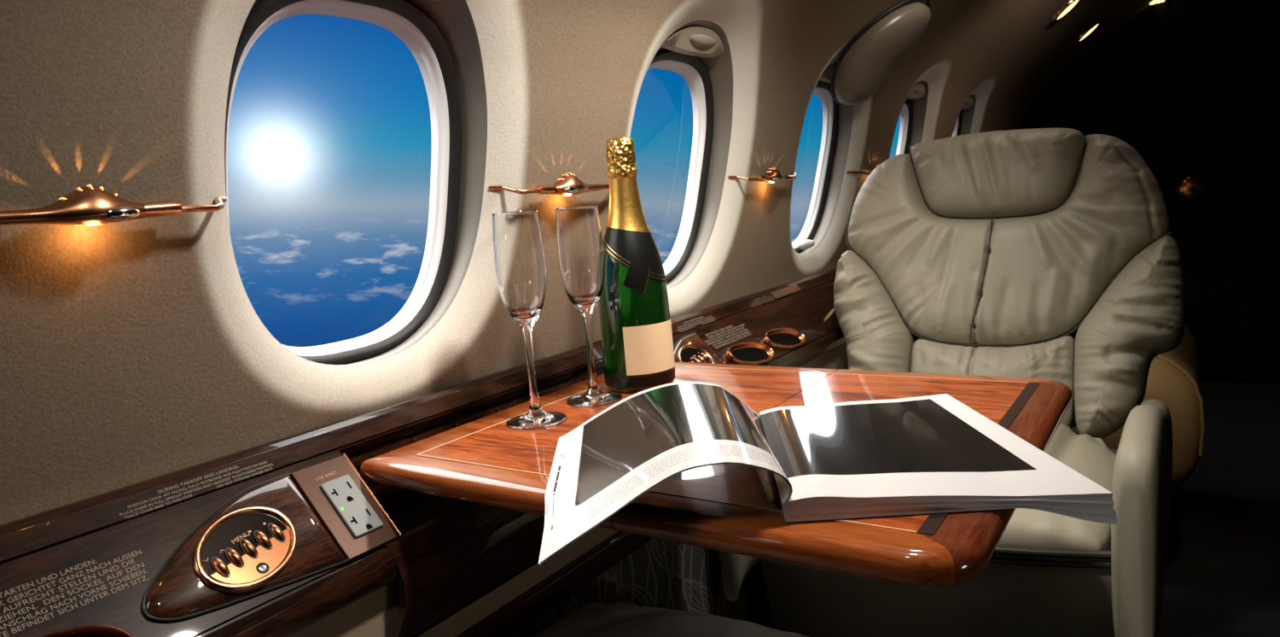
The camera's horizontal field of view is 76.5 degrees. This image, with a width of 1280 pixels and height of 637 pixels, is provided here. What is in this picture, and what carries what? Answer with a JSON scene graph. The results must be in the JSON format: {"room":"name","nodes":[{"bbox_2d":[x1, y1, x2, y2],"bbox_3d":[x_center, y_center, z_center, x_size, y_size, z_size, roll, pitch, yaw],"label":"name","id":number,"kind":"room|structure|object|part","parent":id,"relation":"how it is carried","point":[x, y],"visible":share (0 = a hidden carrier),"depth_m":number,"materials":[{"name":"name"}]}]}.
{"room":"aircraft cabin","nodes":[
{"label":"aircraft cabin","id":0,"kind":"room"},
{"bbox_2d":[0,0,1152,524],"bbox_3d":[0.515,-0.455,1.148,1.076,0.950,5.490,1,10,34],"label":"wall","id":1,"kind":"structure","parent":0,"point":[133,351],"depth_m":0.77,"materials":[{"name":"plastic"}]},
{"bbox_2d":[0,184,226,225],"bbox_3d":[-0.431,-0.081,0.592,0.059,0.030,0.295,1,10,34],"label":"light","id":2,"kind":"object","parent":1,"relation":"attached to","point":[87,205],"visible":1,"depth_m":0.60,"materials":[{"name":"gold metal"}]},
{"bbox_3d":[-0.365,-0.098,0.689,0.023,0.014,0.075,-4,8,3],"label":"rail","id":3,"kind":"part","parent":2,"relation":"part of","materials":[{"name":"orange metal"}]},
{"bbox_2d":[224,0,487,366],"bbox_3d":[-0.293,-0.160,0.866,0.181,0.437,0.332,1,10,34],"label":"window","id":4,"kind":"structure","parent":1,"relation":"in","point":[441,36],"depth_m":0.96,"materials":[{"name":"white plastic"}]},
{"bbox_2d":[0,267,845,636],"bbox_3d":[0.190,0.083,1.479,0.132,0.212,5.490,1,10,34],"label":"ledge","id":5,"kind":"object","parent":1,"relation":"attached to","point":[93,560],"visible":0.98,"depth_m":0.77,"materials":[{"name":"brown wood"}]},
{"bbox_2d":[40,624,133,636],"bbox_3d":[-0.392,0.235,0.568,0.040,0.040,0.061,1,10,34],"label":"cup holder","id":6,"kind":"object","parent":5,"relation":"on","point":[86,630],"visible":1,"depth_m":0.58,"materials":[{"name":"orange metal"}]},
{"bbox_2d":[141,472,349,621],"bbox_3d":[-0.343,0.196,0.686,0.075,0.075,0.162,1,10,34],"label":"control panel","id":7,"kind":"object","parent":5,"relation":"attached to","point":[267,536],"visible":1,"depth_m":0.69,"materials":[{"name":"brown wood"}]},
{"bbox_3d":[-0.321,0.204,0.683,0.019,0.025,0.075,-1,9,27],"label":"plate","id":8,"kind":"part","parent":7,"relation":"part of","materials":[{"name":"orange metal"}]},
{"bbox_2d":[256,562,269,573],"bbox_3d":[-0.316,0.209,0.681,0.007,0.007,0.010,1,10,34],"label":"socket","id":9,"kind":"object","parent":7,"relation":"attached to","point":[261,567],"depth_m":0.68,"materials":[{"name":"silver metal"}]},
{"bbox_2d":[290,453,401,560],"bbox_3d":[-0.281,0.178,0.776,0.076,0.076,0.061,1,10,34],"label":"power outlet","id":10,"kind":"object","parent":5,"relation":"attached to","point":[358,524],"visible":1,"depth_m":0.77,"materials":[{"name":"brown metal"}]},
{"bbox_2d":[320,474,383,538],"bbox_3d":[-0.276,0.179,0.775,0.048,0.048,0.032,1,10,34],"label":"receptacle","id":11,"kind":"object","parent":10,"relation":"attached to","point":[348,503],"depth_m":0.77,"materials":[{"name":"grey plastic"}]},
{"bbox_3d":[-0.081,0.218,0.991,0.026,0.095,0.560,1,10,34],"label":"pocket door","id":12,"kind":"part","parent":5,"relation":"part of","materials":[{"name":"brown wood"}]},
{"bbox_2d":[673,331,724,363],"bbox_3d":[0.082,0.073,1.304,0.075,0.075,0.162,1,10,34],"label":"control panel","id":13,"kind":"object","parent":5,"relation":"attached to","point":[689,347],"visible":0.5,"depth_m":1.33,"materials":[{"name":"gold metal"}]},
{"bbox_2d":[360,360,1072,587],"bbox_3d":[0.091,0.128,0.863,0.607,0.051,0.507,1,10,34],"label":"folding table","id":14,"kind":"object","parent":5,"relation":"attached to","point":[733,508],"visible":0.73,"depth_m":0.71,"materials":[{"name":"brown wood"}]},
{"bbox_2d":[492,209,566,429],"bbox_3d":[-0.125,0.000,0.888,0.067,0.232,0.067,1,10,34],"label":"champagne flute","id":15,"kind":"object","parent":14,"relation":"on","point":[518,247],"visible":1,"depth_m":0.86,"materials":[{"name":"clear glass"}]},
{"bbox_2d":[555,204,622,406],"bbox_3d":[-0.065,-0.016,0.965,0.067,0.232,0.067,1,10,34],"label":"champagne flute","id":16,"kind":"object","parent":14,"relation":"on","point":[580,253],"visible":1,"depth_m":0.94,"materials":[{"name":"clear glass"}]},
{"bbox_2d":[598,136,675,392],"bbox_3d":[-0.012,-0.068,1.016,0.091,0.312,0.091,1,10,34],"label":"champagne bottle","id":17,"kind":"object","parent":14,"relation":"on","point":[636,324],"visible":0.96,"depth_m":0.99,"materials":[{"name":"green glass"}]},
{"bbox_3d":[-0.010,-0.046,1.019,0.090,0.268,0.090,1,10,34],"label":"glass","id":18,"kind":"part","parent":17,"relation":"part of","materials":[{"name":"green glass"}]},
{"bbox_2d":[538,381,1120,564],"bbox_3d":[0.122,0.110,0.687,0.411,0.073,0.269,-5,8,1],"label":"magazine","id":19,"kind":"object","parent":14,"relation":"on","point":[935,453],"visible":1,"depth_m":0.64,"materials":[{"name":"paper"}]},
{"bbox_2d":[725,341,774,365],"bbox_3d":[0.195,0.062,1.431,0.044,0.044,0.133,1,10,34],"label":"cup holder","id":20,"kind":"object","parent":5,"relation":"on","point":[747,352],"visible":0.98,"depth_m":1.43,"materials":[{"name":"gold metal"}]},
{"bbox_2d":[762,327,806,349],"bbox_3d":[0.277,0.039,1.549,0.044,0.044,0.133,1,10,34],"label":"cup holder","id":21,"kind":"object","parent":5,"relation":"on","point":[779,338],"visible":0.99,"depth_m":1.55,"materials":[{"name":"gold metal"}]},
{"bbox_2d":[488,172,609,196],"bbox_3d":[-0.082,-0.182,1.101,0.059,0.030,0.295,1,10,34],"label":"light","id":22,"kind":"object","parent":1,"relation":"attached to","point":[567,184],"visible":0.98,"depth_m":1.04,"materials":[{"name":"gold metal"}]},
{"bbox_3d":[-0.152,-0.159,0.997,0.064,0.014,0.026,-7,8,-17],"label":"rail","id":23,"kind":"part","parent":22,"relation":"part of","materials":[{"name":"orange metal"}]},
{"bbox_3d":[-0.036,-0.193,1.170,0.021,0.016,0.135,-2,8,18],"label":"rail","id":24,"kind":"part","parent":22,"relation":"part of","materials":[{"name":"orange metal"}]},
{"bbox_2d":[512,537,775,636],"bbox_3d":[0.231,0.472,1.528,0.062,0.463,5.490,1,10,34],"label":"baseboard","id":25,"kind":"structure","parent":1,"relation":"attached to","point":[660,573],"depth_m":1.20,"materials":[{"name":"brown"}]},
{"bbox_2d":[647,20,733,288],"bbox_3d":[0.056,-0.261,1.373,0.181,0.437,0.332,1,10,34],"label":"window","id":26,"kind":"structure","parent":1,"relation":"in","point":[699,51],"depth_m":1.48,"materials":[{"name":"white plastic"}]},
{"bbox_3d":[0.030,-0.244,1.395,0.113,0.370,0.286,1,10,34],"label":"frame","id":27,"kind":"part","parent":26,"relation":"part of","materials":[{"name":"white plastic"}]},
{"bbox_2d":[660,26,725,57],"bbox_3d":[0.091,-0.450,1.312,0.036,0.040,0.182,1,10,34],"label":"shade","id":28,"kind":"object","parent":26,"relation":"attached to","point":[685,41],"depth_m":1.31,"materials":[{"name":"beige plastic"}]},
{"bbox_3d":[0.102,-0.454,1.316,0.010,0.024,0.104,1,10,34],"label":"pull handle","id":29,"kind":"part","parent":26,"relation":"part of","materials":[{"name":"brown plastic"}]},
{"bbox_2d":[727,168,797,183],"bbox_3d":[0.267,-0.283,1.608,0.059,0.030,0.295,1,10,34],"label":"light","id":30,"kind":"object","parent":1,"relation":"attached to","point":[773,175],"visible":1,"depth_m":1.55,"materials":[{"name":"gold metal"}]},
{"bbox_3d":[0.198,-0.261,1.507,0.067,0.014,0.025,-8,8,-19],"label":"rail","id":31,"kind":"part","parent":30,"relation":"part of","materials":[{"name":"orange metal"}]},
{"bbox_3d":[0.314,-0.295,1.679,0.022,0.016,0.132,-2,8,18],"label":"rail","id":32,"kind":"part","parent":30,"relation":"part of","materials":[{"name":"orange metal"}]},
{"bbox_2d":[791,60,854,254],"bbox_3d":[0.406,-0.362,1.881,0.181,0.437,0.332,1,10,34],"label":"window","id":33,"kind":"structure","parent":1,"relation":"in","point":[837,118],"depth_m":2.00,"materials":[{"name":"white plastic"}]},
{"bbox_3d":[0.379,-0.345,1.903,0.113,0.370,0.286,1,10,34],"label":"frame","id":34,"kind":"part","parent":33,"relation":"part of","materials":[{"name":"white plastic"}]},
{"bbox_2d":[819,64,835,82],"bbox_3d":[0.440,-0.551,1.820,0.036,0.040,0.182,1,10,34],"label":"shade","id":35,"kind":"object","parent":33,"relation":"attached to","point":[826,76],"depth_m":1.78,"materials":[{"name":"beige plastic"}]},
{"bbox_2d":[846,164,878,174],"bbox_3d":[0.617,-0.385,2.116,0.059,0.030,0.295,1,10,34],"label":"light","id":36,"kind":"object","parent":1,"relation":"attached to","point":[847,171],"visible":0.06,"depth_m":2.02,"materials":[{"name":"orange metal"}]},
{"bbox_3d":[0.553,-0.364,2.026,0.084,0.014,0.021,-9,9,-27],"label":"rail","id":37,"kind":"part","parent":36,"relation":"part of","materials":[{"name":"orange metal"}]},
{"bbox_2d":[830,0,930,104],"bbox_3d":[0.533,-0.583,1.774,0.170,0.216,0.295,1,10,34],"label":"panel","id":38,"kind":"object","parent":1,"relation":"attached to","point":[872,55],"visible":1,"depth_m":1.71,"materials":[{"name":"brown plastic"}]},
{"bbox_2d":[896,80,928,155],"bbox_3d":[0.755,-0.464,2.389,0.181,0.437,0.332,1,10,34],"label":"window","id":39,"kind":"structure","parent":1,"relation":"in","point":[913,112],"depth_m":2.46,"materials":[{"name":"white plastic"}]},
{"bbox_3d":[0.728,-0.447,2.410,0.113,0.370,0.286,1,10,34],"label":"frame","id":40,"kind":"part","parent":39,"relation":"part of","materials":[{"name":"white plastic"}]},
{"bbox_2d":[906,83,925,98],"bbox_3d":[0.789,-0.652,2.328,0.036,0.040,0.182,1,10,34],"label":"shade","id":41,"kind":"object","parent":39,"relation":"attached to","point":[917,91],"depth_m":2.33,"materials":[{"name":"beige plastic"}]},
{"bbox_3d":[0.801,-0.657,2.331,0.010,0.024,0.104,1,10,34],"label":"pull handle","id":42,"kind":"part","parent":39,"relation":"part of","materials":[{"name":"brown plastic"}]},
{"bbox_2d":[952,94,976,136],"bbox_3d":[1.104,-0.565,2.897,0.181,0.437,0.332,1,10,34],"label":"window","id":43,"kind":"structure","parent":1,"relation":"in","point":[962,126],"depth_m":2.95,"materials":[{"name":"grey plastic"}]},
{"bbox_3d":[1.077,-0.548,2.918,0.113,0.370,0.286,1,10,34],"label":"frame","id":44,"kind":"part","parent":43,"relation":"part of","materials":[{"name":"white plastic"}]},
{"bbox_2d":[961,97,973,109],"bbox_3d":[1.138,-0.753,2.835,0.036,0.040,0.182,1,10,34],"label":"shade","id":45,"kind":"object","parent":43,"relation":"attached to","point":[968,104],"depth_m":2.85,"materials":[{"name":"beige plastic"}]},
{"bbox_3d":[1.150,-0.758,2.839,0.010,0.024,0.104,1,10,34],"label":"pull handle","id":46,"kind":"part","parent":43,"relation":"part of","materials":[{"name":"brown plastic"}]},
{"bbox_2d":[1051,0,1081,23],"bbox_3d":[1.360,-0.986,2.582,0.094,0.077,0.116,1,10,34],"label":"recessed light","id":47,"kind":"object","parent":1,"relation":"in","point":[1069,7],"visible":1,"depth_m":2.58,"materials":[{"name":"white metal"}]},
{"bbox_2d":[1074,20,1102,44],"bbox_3d":[1.696,-1.084,3.070,0.094,0.077,0.116,1,10,34],"label":"recessed light","id":48,"kind":"object","parent":1,"relation":"in","point":[1090,30],"visible":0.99,"depth_m":3.06,"materials":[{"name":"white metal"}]},
{"bbox_2d":[1020,3,1279,383],"bbox_3d":[2.530,-0.580,3.150,2.400,1.700,0.060,1,10,34],"label":"wall","id":49,"kind":"structure","parent":0,"point":[1112,90],"depth_m":3.40,"materials":[{"name":"brown wood"}]},
{"bbox_2d":[455,530,652,636],"bbox_3d":[0.214,0.228,1.491,0.072,0.035,5.490,1,10,34],"label":"trim","id":50,"kind":"structure","parent":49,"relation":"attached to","point":[516,614],"depth_m":0.97,"materials":[{"name":"brown wood"}]},
{"bbox_2d":[289,343,848,636],"bbox_3d":[0.204,0.162,1.485,0.060,0.103,5.490,1,10,34],"label":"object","id":51,"kind":"structure","parent":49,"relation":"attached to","point":[374,614],"depth_m":0.86,"materials":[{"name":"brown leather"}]},
{"bbox_2d":[1149,0,1164,21],"bbox_3d":[2.062,-1.195,3.246,0.100,0.247,0.102,1,10,34],"label":"recessed light","id":52,"kind":"object","parent":49,"relation":"attached to","point":[1155,2],"visible":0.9,"depth_m":3.24,"materials":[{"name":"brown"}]},
{"bbox_3d":[2.089,-1.176,3.261,0.061,0.202,0.012,-8,9,-21],"label":"stem","id":53,"kind":"part","parent":52,"relation":"part of","materials":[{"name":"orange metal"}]},
{"bbox_2d":[1158,380,1279,636],"bbox_3d":[1.080,0.726,1.056,2.600,0.050,5.590,1,10,34],"label":"floor","id":54,"kind":"structure","parent":0,"point":[1222,578],"depth_m":2.05,"materials":[{"name":"black carpet"}]},
{"bbox_2d":[532,602,808,636],"bbox_3d":[0.025,0.584,0.688,0.494,0.510,0.538,1,10,34],"label":"seat","id":55,"kind":"object","parent":54,"relation":"on","point":[593,619],"visible":1,"depth_m":0.85,"materials":[{"name":"leather"}]},
{"bbox_2d":[719,128,1185,636],"bbox_3d":[0.570,0.184,1.398,0.607,1.009,0.775,1,10,34],"label":"leather armchair","id":56,"kind":"object","parent":54,"relation":"on","point":[1052,253],"visible":0.8,"depth_m":1.39,"materials":[{"name":"grey leather"}]},
{"bbox_3d":[0.271,0.253,1.448,0.053,0.299,0.500,1,10,34],"label":"armrest","id":57,"kind":"part","parent":56,"relation":"part of","materials":[{"name":"beige leather"}]},
{"bbox_2d":[910,335,1075,429],"bbox_3d":[0.657,0.129,1.525,0.285,0.201,0.135,1,10,34],"label":"lumbar cushion","id":58,"kind":"object","parent":56,"relation":"on","point":[1046,357],"depth_m":1.48,"materials":[{"name":"beige leather"}]},
{"bbox_3d":[0.679,-0.133,1.553,0.562,0.394,0.224,1,10,34],"label":"backrest","id":59,"kind":"part","parent":56,"relation":"part of","materials":[{"name":"beige leather"}]},
{"bbox_2d":[991,422,1116,561],"bbox_3d":[0.504,0.235,1.318,0.482,0.079,0.530,1,10,34],"label":"seat cushion","id":60,"kind":"object","parent":56,"relation":"on","point":[1030,534],"depth_m":1.05,"materials":[{"name":"beige leather"}]},
{"bbox_3d":[0.714,0.258,1.145,0.053,0.299,0.500,1,10,34],"label":"armrest","id":61,"kind":"part","parent":56,"relation":"part of","materials":[{"name":"beige leather"}]},
{"bbox_2d":[1071,325,1204,491],"bbox_3d":[1.134,0.272,2.171,0.614,0.526,0.750,1,10,34],"label":"lounge seat","id":62,"kind":"object","parent":54,"relation":"on","point":[1173,377],"visible":0.19,"depth_m":1.75,"materials":[{"name":"beige leather"}]}
]}

